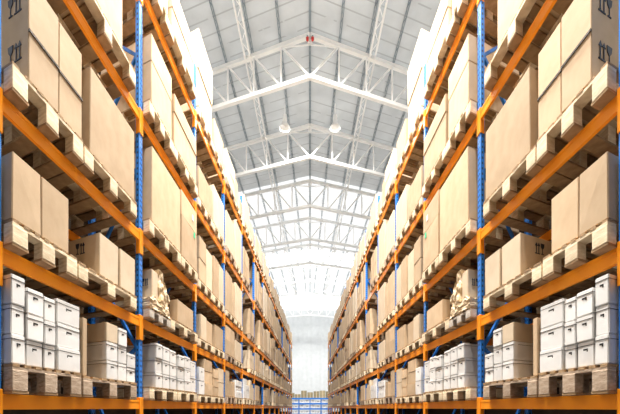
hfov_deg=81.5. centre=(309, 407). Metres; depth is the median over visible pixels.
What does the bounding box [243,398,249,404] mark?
pallet
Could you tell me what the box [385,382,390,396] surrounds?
cardboard box
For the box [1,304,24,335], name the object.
box
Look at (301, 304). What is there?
roof truss
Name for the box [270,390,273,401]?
cardboard box
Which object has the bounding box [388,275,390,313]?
cardboard box
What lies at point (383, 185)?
cardboard box
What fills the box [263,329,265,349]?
cardboard box
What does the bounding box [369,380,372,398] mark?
cardboard box
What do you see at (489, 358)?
box
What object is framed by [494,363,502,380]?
box
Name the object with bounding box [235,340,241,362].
cardboard box
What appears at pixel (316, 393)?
cardboard box
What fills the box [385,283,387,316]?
cardboard box
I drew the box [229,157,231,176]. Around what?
cardboard box
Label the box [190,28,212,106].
cardboard box
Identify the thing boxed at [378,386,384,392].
box
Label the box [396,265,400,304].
cardboard box
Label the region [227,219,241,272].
cardboard box
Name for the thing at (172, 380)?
box
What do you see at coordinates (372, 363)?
cardboard box
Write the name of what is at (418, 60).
cardboard box
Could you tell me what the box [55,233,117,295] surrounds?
cardboard box
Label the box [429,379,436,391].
box
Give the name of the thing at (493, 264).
cardboard box
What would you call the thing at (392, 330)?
cardboard box
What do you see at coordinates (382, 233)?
cardboard box
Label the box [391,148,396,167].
cardboard box
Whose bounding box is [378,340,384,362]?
cardboard box
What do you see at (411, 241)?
pallet
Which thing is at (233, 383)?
cardboard box
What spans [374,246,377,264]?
cardboard box
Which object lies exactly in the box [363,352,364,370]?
cardboard box
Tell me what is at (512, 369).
box
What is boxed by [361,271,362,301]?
cardboard box
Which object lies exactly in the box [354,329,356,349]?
cardboard box
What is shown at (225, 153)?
cardboard box
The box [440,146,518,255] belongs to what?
cardboard box
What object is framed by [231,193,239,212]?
cardboard box
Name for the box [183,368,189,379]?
box
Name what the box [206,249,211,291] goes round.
cardboard box
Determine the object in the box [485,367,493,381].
box
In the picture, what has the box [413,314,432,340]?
cardboard box
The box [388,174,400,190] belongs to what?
cardboard box
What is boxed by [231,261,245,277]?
cardboard box
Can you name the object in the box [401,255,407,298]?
cardboard box
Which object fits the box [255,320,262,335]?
cardboard box
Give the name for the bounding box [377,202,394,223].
pallet
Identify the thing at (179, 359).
box
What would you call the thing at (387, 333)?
cardboard box
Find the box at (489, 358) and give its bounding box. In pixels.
[485,353,493,368]
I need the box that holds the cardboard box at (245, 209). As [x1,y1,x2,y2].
[236,194,248,230]
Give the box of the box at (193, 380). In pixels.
[190,376,195,391]
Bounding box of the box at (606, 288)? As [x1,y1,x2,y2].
[595,274,618,306]
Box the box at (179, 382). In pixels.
[176,379,183,390]
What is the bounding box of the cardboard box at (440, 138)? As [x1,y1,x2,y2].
[424,112,463,187]
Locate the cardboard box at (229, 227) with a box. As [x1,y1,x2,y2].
[208,210,233,256]
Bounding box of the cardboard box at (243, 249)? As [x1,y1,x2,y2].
[242,246,245,264]
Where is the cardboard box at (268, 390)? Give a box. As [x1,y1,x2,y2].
[259,388,269,394]
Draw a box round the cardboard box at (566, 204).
[552,177,593,258]
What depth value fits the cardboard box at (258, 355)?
14.93 m
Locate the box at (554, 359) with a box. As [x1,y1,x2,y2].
[540,346,566,372]
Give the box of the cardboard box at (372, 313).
[368,308,387,334]
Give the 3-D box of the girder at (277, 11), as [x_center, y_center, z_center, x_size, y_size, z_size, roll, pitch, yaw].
[-0.870,-14.800,29.250,0.117,0.050,50.513,0,0,1]
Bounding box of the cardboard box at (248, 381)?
[247,380,250,398]
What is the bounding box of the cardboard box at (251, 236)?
[249,228,253,243]
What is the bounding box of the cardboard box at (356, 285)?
[355,285,356,312]
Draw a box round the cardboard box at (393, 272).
[391,270,422,312]
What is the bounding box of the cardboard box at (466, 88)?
[448,61,506,146]
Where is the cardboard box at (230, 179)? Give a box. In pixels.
[219,174,231,190]
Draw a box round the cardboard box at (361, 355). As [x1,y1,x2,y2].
[360,355,361,371]
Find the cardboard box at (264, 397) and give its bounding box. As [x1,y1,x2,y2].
[259,396,266,401]
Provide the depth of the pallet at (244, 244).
13.55 m
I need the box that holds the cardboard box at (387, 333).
[385,330,388,344]
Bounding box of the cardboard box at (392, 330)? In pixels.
[389,325,401,341]
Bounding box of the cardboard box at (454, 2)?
[452,0,497,40]
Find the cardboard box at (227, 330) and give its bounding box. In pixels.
[218,325,230,341]
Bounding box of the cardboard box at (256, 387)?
[255,385,258,399]
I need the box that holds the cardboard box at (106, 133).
[31,67,133,214]
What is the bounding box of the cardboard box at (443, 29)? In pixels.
[426,7,459,89]
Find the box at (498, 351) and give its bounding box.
[494,345,502,364]
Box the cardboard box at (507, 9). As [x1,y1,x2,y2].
[498,0,559,67]
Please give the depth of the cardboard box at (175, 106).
6.43 m
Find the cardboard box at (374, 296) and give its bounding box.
[363,265,377,298]
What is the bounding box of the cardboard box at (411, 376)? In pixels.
[408,371,415,383]
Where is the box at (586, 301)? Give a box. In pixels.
[576,287,597,317]
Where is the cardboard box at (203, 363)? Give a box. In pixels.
[191,359,211,372]
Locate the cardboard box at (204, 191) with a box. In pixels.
[189,165,211,217]
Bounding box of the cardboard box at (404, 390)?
[402,387,407,395]
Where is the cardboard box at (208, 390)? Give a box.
[204,383,212,395]
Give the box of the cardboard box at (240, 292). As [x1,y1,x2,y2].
[239,288,241,324]
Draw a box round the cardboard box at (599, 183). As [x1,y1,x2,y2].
[579,151,618,241]
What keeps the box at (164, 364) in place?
on the box at (165, 378)
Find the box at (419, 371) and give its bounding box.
[416,367,423,381]
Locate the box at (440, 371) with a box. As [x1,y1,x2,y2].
[436,367,443,378]
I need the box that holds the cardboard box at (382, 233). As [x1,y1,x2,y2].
[378,219,392,272]
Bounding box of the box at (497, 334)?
[493,328,502,347]
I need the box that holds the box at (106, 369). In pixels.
[86,360,117,379]
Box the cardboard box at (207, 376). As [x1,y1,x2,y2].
[204,371,211,383]
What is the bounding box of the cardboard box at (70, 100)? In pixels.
[21,22,82,158]
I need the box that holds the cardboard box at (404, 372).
[401,369,407,378]
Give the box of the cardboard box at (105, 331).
[87,322,116,343]
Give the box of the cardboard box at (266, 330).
[265,329,268,352]
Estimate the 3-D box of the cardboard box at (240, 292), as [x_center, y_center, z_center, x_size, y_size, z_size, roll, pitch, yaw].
[-2.684,-3.219,11.683,1.213,1.105,0.404,0,0,25]
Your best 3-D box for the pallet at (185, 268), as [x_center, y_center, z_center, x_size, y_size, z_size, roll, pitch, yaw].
[-2.780,-2.584,6.968,1.538,0.200,0.772,0,0,25]
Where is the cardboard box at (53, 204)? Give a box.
[26,177,67,258]
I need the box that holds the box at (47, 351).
[42,344,54,369]
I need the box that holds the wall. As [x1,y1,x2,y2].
[281,310,338,413]
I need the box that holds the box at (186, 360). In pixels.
[183,356,189,368]
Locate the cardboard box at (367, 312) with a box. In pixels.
[366,312,367,336]
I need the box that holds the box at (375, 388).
[373,385,377,391]
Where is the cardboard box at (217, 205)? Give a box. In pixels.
[203,184,223,239]
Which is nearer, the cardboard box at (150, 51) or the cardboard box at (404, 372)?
the cardboard box at (150, 51)
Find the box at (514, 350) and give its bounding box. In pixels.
[502,341,532,361]
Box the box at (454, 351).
[451,346,458,361]
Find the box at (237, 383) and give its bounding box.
[229,380,241,386]
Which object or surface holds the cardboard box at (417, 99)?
on the pallet at (416, 150)
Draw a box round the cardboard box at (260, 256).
[250,252,261,265]
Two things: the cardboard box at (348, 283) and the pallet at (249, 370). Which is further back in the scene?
the cardboard box at (348, 283)
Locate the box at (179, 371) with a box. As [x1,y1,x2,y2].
[176,367,183,378]
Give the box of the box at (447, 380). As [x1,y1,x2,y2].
[444,376,450,389]
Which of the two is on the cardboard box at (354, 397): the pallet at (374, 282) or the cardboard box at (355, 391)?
the cardboard box at (355, 391)
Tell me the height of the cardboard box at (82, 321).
0.596 m
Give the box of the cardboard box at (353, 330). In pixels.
[351,329,354,352]
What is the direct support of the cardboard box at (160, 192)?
on the pallet at (123, 240)
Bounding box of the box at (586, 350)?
[577,340,595,366]
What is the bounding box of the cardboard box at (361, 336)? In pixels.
[357,333,377,347]
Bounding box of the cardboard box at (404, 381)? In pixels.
[402,378,407,387]
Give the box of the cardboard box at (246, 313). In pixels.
[232,308,251,334]
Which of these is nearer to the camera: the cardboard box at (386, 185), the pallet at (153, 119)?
the pallet at (153, 119)
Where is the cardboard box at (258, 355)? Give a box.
[258,355,259,371]
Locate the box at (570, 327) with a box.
[564,320,578,345]
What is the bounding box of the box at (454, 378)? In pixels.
[451,374,457,388]
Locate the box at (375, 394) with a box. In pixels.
[373,391,377,397]
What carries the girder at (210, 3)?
attached to the ceiling at (293, 18)
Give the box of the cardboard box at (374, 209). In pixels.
[371,194,383,230]
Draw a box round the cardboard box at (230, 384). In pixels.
[229,383,231,395]
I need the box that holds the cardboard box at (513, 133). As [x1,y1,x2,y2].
[486,67,588,214]
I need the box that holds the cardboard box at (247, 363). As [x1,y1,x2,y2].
[242,359,251,368]
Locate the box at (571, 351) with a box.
[565,344,577,369]
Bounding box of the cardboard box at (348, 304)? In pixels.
[347,299,349,315]
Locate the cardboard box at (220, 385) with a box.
[218,382,223,396]
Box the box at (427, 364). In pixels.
[424,361,429,376]
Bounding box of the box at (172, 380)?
[169,376,175,389]
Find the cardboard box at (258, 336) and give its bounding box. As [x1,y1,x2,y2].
[242,333,262,347]
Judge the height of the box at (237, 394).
0.174 m
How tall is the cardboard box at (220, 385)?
0.355 m
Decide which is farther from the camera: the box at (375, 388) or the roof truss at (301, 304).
the roof truss at (301, 304)
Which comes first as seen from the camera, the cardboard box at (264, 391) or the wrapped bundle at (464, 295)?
the wrapped bundle at (464, 295)
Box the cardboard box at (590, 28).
[561,0,618,142]
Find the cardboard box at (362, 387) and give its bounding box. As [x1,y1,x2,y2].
[361,385,364,399]
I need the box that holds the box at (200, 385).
[196,381,204,394]
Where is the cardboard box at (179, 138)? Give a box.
[156,112,195,187]
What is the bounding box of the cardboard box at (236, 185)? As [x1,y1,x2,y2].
[235,179,237,204]
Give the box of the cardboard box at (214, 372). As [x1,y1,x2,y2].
[212,369,218,378]
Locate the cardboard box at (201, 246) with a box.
[197,235,205,265]
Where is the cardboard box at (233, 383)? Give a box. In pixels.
[229,382,234,396]
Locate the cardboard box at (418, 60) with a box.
[407,28,429,106]
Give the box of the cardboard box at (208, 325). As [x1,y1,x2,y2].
[206,320,211,344]
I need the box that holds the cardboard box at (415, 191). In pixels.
[408,165,430,217]
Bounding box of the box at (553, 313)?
[541,298,567,328]
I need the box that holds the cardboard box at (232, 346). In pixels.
[231,343,234,357]
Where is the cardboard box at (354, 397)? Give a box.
[353,396,360,401]
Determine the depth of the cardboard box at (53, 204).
3.27 m
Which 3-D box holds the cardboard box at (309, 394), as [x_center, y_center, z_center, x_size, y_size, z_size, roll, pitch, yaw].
[0.020,-1.496,42.500,0.660,0.687,0.804,0,0,0]
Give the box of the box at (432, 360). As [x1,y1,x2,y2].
[430,356,436,368]
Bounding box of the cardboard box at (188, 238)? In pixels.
[143,214,196,270]
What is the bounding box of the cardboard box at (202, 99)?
[181,68,211,142]
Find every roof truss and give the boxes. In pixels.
[212,32,407,112]
[223,123,396,177]
[244,179,375,219]
[253,216,366,248]
[262,243,357,269]
[269,264,350,285]
[278,281,341,298]
[282,303,337,317]
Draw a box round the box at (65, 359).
[53,346,79,372]
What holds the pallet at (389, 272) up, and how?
on the rack at (604, 403)
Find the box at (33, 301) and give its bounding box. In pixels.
[22,287,43,317]
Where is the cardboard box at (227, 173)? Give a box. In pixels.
[208,163,229,184]
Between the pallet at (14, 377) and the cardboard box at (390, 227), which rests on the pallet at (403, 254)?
the cardboard box at (390, 227)
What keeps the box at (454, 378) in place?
on the pallet at (471, 392)
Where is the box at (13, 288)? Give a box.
[1,274,24,306]
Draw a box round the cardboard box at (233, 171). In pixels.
[232,165,234,183]
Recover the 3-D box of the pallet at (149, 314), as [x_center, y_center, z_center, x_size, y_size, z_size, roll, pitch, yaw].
[-2.807,-1.355,5.711,1.497,0.160,0.680,0,0,25]
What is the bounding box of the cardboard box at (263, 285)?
[263,285,264,312]
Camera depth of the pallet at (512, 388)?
4.16 m
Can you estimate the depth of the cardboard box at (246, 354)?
13.14 m
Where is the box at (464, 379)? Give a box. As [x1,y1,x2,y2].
[458,373,502,387]
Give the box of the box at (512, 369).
[502,360,533,379]
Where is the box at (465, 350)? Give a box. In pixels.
[457,343,493,358]
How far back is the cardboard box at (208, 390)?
8.09 m
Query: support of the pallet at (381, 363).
on the rack at (604, 403)
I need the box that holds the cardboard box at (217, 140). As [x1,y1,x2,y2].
[201,119,222,172]
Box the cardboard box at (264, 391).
[259,390,266,395]
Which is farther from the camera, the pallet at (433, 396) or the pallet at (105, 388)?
the pallet at (433, 396)
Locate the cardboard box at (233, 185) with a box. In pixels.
[227,179,234,198]
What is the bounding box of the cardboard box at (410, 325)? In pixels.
[408,320,413,344]
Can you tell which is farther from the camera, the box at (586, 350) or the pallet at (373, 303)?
the pallet at (373, 303)
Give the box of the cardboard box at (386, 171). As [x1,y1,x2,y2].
[385,165,387,183]
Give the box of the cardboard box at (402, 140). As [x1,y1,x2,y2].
[397,119,418,172]
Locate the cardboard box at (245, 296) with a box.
[242,265,256,298]
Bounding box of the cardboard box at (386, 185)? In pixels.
[385,179,392,198]
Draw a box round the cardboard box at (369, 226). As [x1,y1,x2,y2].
[366,220,370,237]
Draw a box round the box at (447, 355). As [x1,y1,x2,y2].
[444,350,450,363]
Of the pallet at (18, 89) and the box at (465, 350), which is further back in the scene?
the box at (465, 350)
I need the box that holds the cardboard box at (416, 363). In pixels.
[408,359,428,372]
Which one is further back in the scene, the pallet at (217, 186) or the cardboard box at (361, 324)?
the cardboard box at (361, 324)
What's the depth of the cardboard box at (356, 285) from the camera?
16.60 m
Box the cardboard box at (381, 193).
[380,193,388,212]
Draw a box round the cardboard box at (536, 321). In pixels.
[533,317,540,375]
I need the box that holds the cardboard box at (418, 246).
[414,235,422,265]
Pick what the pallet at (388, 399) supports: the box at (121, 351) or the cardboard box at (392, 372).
the cardboard box at (392, 372)
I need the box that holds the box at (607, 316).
[595,304,618,335]
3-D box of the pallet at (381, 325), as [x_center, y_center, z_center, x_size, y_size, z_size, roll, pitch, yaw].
[2.749,-2.575,11.477,1.590,0.180,0.891,0,0,-25]
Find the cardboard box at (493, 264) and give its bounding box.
[485,249,501,294]
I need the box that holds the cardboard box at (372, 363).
[368,359,377,368]
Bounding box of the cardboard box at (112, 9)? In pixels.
[60,0,121,67]
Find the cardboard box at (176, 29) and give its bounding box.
[160,7,193,89]
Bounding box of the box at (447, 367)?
[444,363,450,376]
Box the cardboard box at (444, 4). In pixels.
[426,0,451,64]
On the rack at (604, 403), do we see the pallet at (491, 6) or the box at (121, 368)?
the pallet at (491, 6)
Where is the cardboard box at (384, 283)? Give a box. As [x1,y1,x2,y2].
[381,282,386,321]
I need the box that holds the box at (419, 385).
[415,381,423,394]
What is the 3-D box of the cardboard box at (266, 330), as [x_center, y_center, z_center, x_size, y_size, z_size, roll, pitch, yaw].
[-2.548,-3.275,18.020,1.204,1.137,0.416,0,0,25]
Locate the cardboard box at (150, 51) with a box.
[101,34,171,101]
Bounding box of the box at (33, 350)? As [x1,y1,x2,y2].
[24,340,42,366]
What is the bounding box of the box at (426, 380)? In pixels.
[424,376,429,391]
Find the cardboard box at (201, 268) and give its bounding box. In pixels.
[165,258,205,284]
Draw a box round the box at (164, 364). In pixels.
[161,360,169,375]
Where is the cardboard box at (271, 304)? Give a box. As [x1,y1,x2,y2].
[270,299,272,315]
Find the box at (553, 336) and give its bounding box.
[541,322,566,350]
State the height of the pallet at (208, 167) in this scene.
0.200 m
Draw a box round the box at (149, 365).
[134,358,161,373]
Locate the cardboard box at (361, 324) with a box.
[357,320,364,335]
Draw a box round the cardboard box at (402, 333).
[397,324,407,350]
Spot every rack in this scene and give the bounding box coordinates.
[0,0,291,413]
[288,398,331,413]
[328,0,619,413]
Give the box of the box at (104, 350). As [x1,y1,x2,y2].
[87,341,117,361]
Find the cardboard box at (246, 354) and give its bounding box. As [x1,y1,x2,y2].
[242,350,251,359]
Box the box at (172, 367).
[169,363,175,376]
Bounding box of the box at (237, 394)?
[235,392,241,397]
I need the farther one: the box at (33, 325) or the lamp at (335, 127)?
the lamp at (335, 127)
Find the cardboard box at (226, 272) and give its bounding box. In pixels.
[197,270,228,312]
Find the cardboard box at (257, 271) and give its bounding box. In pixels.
[257,271,258,301]
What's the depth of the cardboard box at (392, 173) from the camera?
9.79 m
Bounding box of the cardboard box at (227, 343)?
[225,339,230,355]
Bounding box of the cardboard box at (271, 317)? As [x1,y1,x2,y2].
[270,312,272,326]
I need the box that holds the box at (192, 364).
[190,361,195,376]
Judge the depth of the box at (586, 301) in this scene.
3.03 m
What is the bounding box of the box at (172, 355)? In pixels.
[169,350,175,363]
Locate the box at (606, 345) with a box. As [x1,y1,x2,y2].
[595,334,618,364]
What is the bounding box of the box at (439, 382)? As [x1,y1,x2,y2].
[436,379,443,390]
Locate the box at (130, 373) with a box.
[126,367,134,381]
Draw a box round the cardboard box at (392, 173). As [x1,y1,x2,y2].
[390,163,411,184]
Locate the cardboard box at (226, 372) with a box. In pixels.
[225,371,228,395]
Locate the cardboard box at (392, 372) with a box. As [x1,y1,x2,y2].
[391,371,394,395]
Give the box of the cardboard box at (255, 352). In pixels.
[255,352,256,370]
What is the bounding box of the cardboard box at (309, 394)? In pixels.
[307,392,312,397]
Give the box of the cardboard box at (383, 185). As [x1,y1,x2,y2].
[382,179,384,204]
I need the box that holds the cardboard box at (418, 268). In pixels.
[414,258,454,284]
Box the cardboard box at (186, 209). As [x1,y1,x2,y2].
[180,189,196,234]
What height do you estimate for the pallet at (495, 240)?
0.210 m
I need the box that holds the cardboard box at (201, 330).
[187,314,206,340]
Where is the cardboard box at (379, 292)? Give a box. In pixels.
[378,288,380,324]
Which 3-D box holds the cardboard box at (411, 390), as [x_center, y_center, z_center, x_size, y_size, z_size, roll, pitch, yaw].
[2.752,-0.418,8.350,1.277,0.262,0.548,0,0,-25]
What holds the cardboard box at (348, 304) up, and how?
on the cardboard box at (348, 317)
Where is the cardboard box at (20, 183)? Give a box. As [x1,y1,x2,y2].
[1,151,40,241]
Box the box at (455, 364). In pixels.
[450,360,458,375]
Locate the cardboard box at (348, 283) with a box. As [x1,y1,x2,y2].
[347,276,349,292]
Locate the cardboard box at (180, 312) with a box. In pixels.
[169,299,192,329]
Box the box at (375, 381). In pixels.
[373,378,390,385]
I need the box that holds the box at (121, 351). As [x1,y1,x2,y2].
[117,345,125,364]
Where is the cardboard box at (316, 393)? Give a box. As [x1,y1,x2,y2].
[314,391,318,397]
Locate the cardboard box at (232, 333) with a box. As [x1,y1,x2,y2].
[231,330,234,344]
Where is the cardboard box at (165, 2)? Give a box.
[122,0,167,40]
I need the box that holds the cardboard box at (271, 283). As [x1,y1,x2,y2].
[270,276,272,292]
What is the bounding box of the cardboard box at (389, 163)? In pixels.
[388,157,390,176]
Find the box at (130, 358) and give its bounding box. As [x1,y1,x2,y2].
[126,353,134,368]
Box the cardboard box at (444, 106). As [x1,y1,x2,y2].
[423,94,448,155]
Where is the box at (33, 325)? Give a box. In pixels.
[24,314,43,342]
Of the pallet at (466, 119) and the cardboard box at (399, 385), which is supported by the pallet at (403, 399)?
the cardboard box at (399, 385)
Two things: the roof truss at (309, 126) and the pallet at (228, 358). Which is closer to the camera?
the pallet at (228, 358)
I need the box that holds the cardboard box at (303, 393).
[301,391,306,397]
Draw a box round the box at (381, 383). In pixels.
[378,380,390,386]
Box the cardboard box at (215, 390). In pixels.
[212,387,217,395]
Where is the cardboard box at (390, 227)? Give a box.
[386,210,411,256]
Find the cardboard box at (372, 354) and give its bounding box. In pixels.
[368,350,377,359]
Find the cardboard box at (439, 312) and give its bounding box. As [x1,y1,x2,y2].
[427,299,450,329]
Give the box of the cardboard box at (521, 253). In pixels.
[502,233,564,295]
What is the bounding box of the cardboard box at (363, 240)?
[361,233,373,259]
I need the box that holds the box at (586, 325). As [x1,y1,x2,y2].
[576,314,595,342]
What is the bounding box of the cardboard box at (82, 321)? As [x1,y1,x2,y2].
[79,317,86,375]
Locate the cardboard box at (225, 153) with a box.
[223,148,228,167]
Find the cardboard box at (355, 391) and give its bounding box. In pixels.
[353,390,360,395]
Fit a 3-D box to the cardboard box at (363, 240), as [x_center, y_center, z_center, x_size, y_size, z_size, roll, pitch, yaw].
[2.617,-6.583,14.952,1.390,0.704,0.845,0,0,-25]
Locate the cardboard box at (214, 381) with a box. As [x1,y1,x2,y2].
[212,378,217,387]
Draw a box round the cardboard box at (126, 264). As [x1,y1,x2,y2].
[118,249,134,294]
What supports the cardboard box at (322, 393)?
on the rack at (298, 403)
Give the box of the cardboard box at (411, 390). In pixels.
[407,383,415,395]
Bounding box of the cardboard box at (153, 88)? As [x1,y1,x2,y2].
[113,61,171,146]
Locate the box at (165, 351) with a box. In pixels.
[161,346,168,361]
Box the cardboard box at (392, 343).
[389,339,394,355]
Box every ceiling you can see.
[179,0,440,191]
[238,176,381,255]
[269,266,350,295]
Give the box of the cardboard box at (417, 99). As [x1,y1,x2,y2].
[408,68,438,142]
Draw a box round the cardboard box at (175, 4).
[168,0,193,64]
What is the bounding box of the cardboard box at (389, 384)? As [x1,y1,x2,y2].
[388,383,390,395]
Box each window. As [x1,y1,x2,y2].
[265,249,354,267]
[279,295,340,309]
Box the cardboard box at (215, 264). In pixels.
[212,255,218,298]
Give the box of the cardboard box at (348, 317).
[347,312,349,326]
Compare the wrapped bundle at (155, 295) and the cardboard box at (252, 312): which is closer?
the wrapped bundle at (155, 295)
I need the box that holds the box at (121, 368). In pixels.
[117,363,125,380]
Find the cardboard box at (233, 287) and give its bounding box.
[232,283,234,316]
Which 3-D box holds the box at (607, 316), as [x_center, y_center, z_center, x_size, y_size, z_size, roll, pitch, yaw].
[2.844,-0.704,3.115,1.158,0.233,0.123,0,0,-25]
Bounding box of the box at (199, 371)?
[196,367,203,381]
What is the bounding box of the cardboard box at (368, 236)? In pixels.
[366,228,370,243]
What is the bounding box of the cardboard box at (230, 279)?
[229,275,231,313]
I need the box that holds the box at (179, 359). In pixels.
[175,355,183,367]
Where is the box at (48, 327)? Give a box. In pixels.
[41,320,55,345]
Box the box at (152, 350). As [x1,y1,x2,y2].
[126,343,162,358]
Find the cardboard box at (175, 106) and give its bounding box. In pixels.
[171,94,196,155]
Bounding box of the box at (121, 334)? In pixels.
[117,328,126,347]
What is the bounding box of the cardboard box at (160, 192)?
[101,146,179,255]
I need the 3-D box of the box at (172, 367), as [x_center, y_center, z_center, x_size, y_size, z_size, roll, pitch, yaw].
[-2.769,-0.627,6.184,1.219,0.212,0.232,0,0,25]
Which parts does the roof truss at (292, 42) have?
post, post, post, post, post, post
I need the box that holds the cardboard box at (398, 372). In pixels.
[396,368,407,382]
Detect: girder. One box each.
[209,0,291,308]
[212,100,283,307]
[232,0,299,311]
[242,0,299,308]
[275,0,307,308]
[312,0,344,308]
[320,0,377,308]
[320,0,387,311]
[328,0,410,308]
[336,100,407,307]
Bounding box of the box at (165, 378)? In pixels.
[162,374,168,388]
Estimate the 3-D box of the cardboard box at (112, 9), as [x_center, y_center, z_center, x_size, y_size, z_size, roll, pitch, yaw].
[-2.814,-5.072,4.300,1.393,1.352,0.675,0,0,24]
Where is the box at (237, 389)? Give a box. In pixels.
[235,386,241,392]
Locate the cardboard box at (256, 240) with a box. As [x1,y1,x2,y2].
[246,233,258,259]
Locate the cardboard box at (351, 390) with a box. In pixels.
[350,388,360,394]
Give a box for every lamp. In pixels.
[280,104,289,131]
[330,104,339,131]
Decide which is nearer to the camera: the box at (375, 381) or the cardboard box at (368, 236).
the box at (375, 381)
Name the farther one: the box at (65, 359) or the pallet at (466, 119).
the pallet at (466, 119)
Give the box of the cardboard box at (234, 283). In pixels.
[233,282,238,321]
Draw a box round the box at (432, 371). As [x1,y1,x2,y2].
[430,368,436,379]
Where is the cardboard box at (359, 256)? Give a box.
[358,252,369,265]
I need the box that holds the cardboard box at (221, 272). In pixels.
[219,265,223,304]
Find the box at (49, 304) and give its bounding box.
[42,296,55,322]
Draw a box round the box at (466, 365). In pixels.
[458,358,485,373]
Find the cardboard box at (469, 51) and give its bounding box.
[448,34,518,101]
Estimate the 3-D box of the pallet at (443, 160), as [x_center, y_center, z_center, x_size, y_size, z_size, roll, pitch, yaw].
[2.783,-4.274,6.804,1.126,0.200,1.668,0,0,0]
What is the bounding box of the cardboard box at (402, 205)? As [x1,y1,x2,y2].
[396,184,416,239]
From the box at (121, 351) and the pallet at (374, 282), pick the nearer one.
the box at (121, 351)
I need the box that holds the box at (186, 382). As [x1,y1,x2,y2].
[183,379,190,391]
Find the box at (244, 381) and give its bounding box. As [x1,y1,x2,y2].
[229,378,246,385]
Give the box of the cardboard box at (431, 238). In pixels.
[423,214,476,270]
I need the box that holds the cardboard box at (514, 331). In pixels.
[503,322,532,343]
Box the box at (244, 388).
[242,385,246,391]
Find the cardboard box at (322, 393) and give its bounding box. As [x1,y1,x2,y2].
[320,391,324,397]
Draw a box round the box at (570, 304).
[564,296,577,322]
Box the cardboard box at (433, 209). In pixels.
[423,189,439,234]
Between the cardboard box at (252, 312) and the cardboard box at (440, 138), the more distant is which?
the cardboard box at (252, 312)
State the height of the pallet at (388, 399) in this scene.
0.220 m
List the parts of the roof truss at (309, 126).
post, post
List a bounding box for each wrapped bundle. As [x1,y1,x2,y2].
[114,269,169,317]
[450,269,505,317]
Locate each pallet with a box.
[1,61,82,179]
[1,218,76,288]
[1,363,80,396]
[21,261,136,318]
[28,376,136,398]
[32,144,136,235]
[46,0,135,99]
[95,307,170,333]
[100,218,180,270]
[117,387,176,400]
[121,98,173,159]
[122,0,169,46]
[127,317,197,346]
[142,255,197,287]
[142,390,196,401]
[155,23,195,105]
[160,337,212,355]
[161,145,197,198]
[167,277,212,305]
[178,346,224,360]
[180,294,224,315]
[183,105,212,156]
[196,143,224,182]
[196,195,212,233]
[196,222,224,251]
[196,309,235,325]
[197,394,212,402]
[202,353,235,366]
[208,177,235,207]
[209,245,235,269]
[211,319,242,331]
[212,359,242,369]
[213,396,224,403]
[225,202,242,223]
[225,264,242,280]
[225,368,254,375]
[225,396,235,403]
[232,276,249,292]
[233,370,259,378]
[235,333,254,344]
[236,398,242,403]
[238,220,249,241]
[242,237,254,253]
[242,297,259,310]
[242,345,263,352]
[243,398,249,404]
[244,306,263,315]
[248,250,259,265]
[249,263,263,274]
[255,313,267,321]
[259,272,267,284]
[352,272,360,284]
[352,313,364,321]
[356,263,370,274]
[356,306,375,315]
[356,345,377,352]
[360,250,371,265]
[360,297,377,310]
[360,370,386,378]
[365,237,377,253]
[365,333,384,344]
[365,368,394,375]
[370,220,381,241]
[370,276,387,292]
[370,398,376,404]
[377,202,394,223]
[377,264,394,280]
[377,319,408,331]
[377,359,407,369]
[377,398,383,403]
[384,177,411,207]
[384,245,410,269]
[384,309,423,325]
[384,353,417,366]
[384,396,394,403]
[395,143,423,182]
[395,222,423,251]
[395,294,439,315]
[395,346,441,360]
[395,396,406,403]
[407,105,436,156]
[407,195,423,233]
[407,277,452,305]
[407,337,459,355]
[407,394,422,402]
[422,145,458,198]
[422,255,477,287]
[422,317,492,346]
[423,390,477,401]
[424,23,464,105]
[439,218,519,270]
[443,387,502,400]
[446,98,498,159]
[449,307,524,333]
[450,0,497,46]
[483,144,587,235]
[483,261,598,318]
[483,376,591,398]
[484,0,573,99]
[537,61,618,179]
[539,363,618,396]
[543,218,618,288]
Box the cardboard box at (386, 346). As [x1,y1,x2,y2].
[385,343,388,357]
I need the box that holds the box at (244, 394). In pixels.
[242,391,246,397]
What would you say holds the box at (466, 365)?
on the box at (464, 379)
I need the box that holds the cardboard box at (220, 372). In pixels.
[212,368,223,382]
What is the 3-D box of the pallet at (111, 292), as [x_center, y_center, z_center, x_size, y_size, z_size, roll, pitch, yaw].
[-2.837,-1.369,4.404,1.125,0.190,1.645,0,0,0]
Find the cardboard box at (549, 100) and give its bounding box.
[537,22,598,158]
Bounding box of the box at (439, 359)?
[436,355,444,367]
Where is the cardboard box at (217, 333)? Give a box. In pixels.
[212,324,222,350]
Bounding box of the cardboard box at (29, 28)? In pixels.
[1,0,58,142]
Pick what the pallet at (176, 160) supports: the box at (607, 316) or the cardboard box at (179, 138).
the cardboard box at (179, 138)
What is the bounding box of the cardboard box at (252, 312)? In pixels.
[252,312,253,336]
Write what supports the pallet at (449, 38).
on the rack at (604, 403)
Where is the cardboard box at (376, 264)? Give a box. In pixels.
[374,261,388,277]
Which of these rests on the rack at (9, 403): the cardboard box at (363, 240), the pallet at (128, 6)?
the pallet at (128, 6)
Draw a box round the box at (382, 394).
[378,392,384,397]
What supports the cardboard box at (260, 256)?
on the pallet at (260, 266)
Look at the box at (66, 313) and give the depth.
3.45 m
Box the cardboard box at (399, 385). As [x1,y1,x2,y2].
[396,382,401,396]
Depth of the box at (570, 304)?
3.21 m
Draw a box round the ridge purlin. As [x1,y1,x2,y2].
[309,0,310,242]
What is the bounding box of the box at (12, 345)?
[1,334,24,364]
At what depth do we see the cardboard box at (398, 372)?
9.15 m
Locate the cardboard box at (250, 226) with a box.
[249,220,253,237]
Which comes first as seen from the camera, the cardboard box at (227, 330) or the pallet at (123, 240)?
the pallet at (123, 240)
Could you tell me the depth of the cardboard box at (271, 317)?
19.19 m
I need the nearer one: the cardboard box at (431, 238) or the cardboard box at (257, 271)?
the cardboard box at (431, 238)
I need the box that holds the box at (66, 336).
[53,322,78,350]
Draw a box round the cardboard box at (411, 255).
[408,249,413,291]
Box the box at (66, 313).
[52,298,78,328]
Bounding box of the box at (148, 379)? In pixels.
[117,373,161,387]

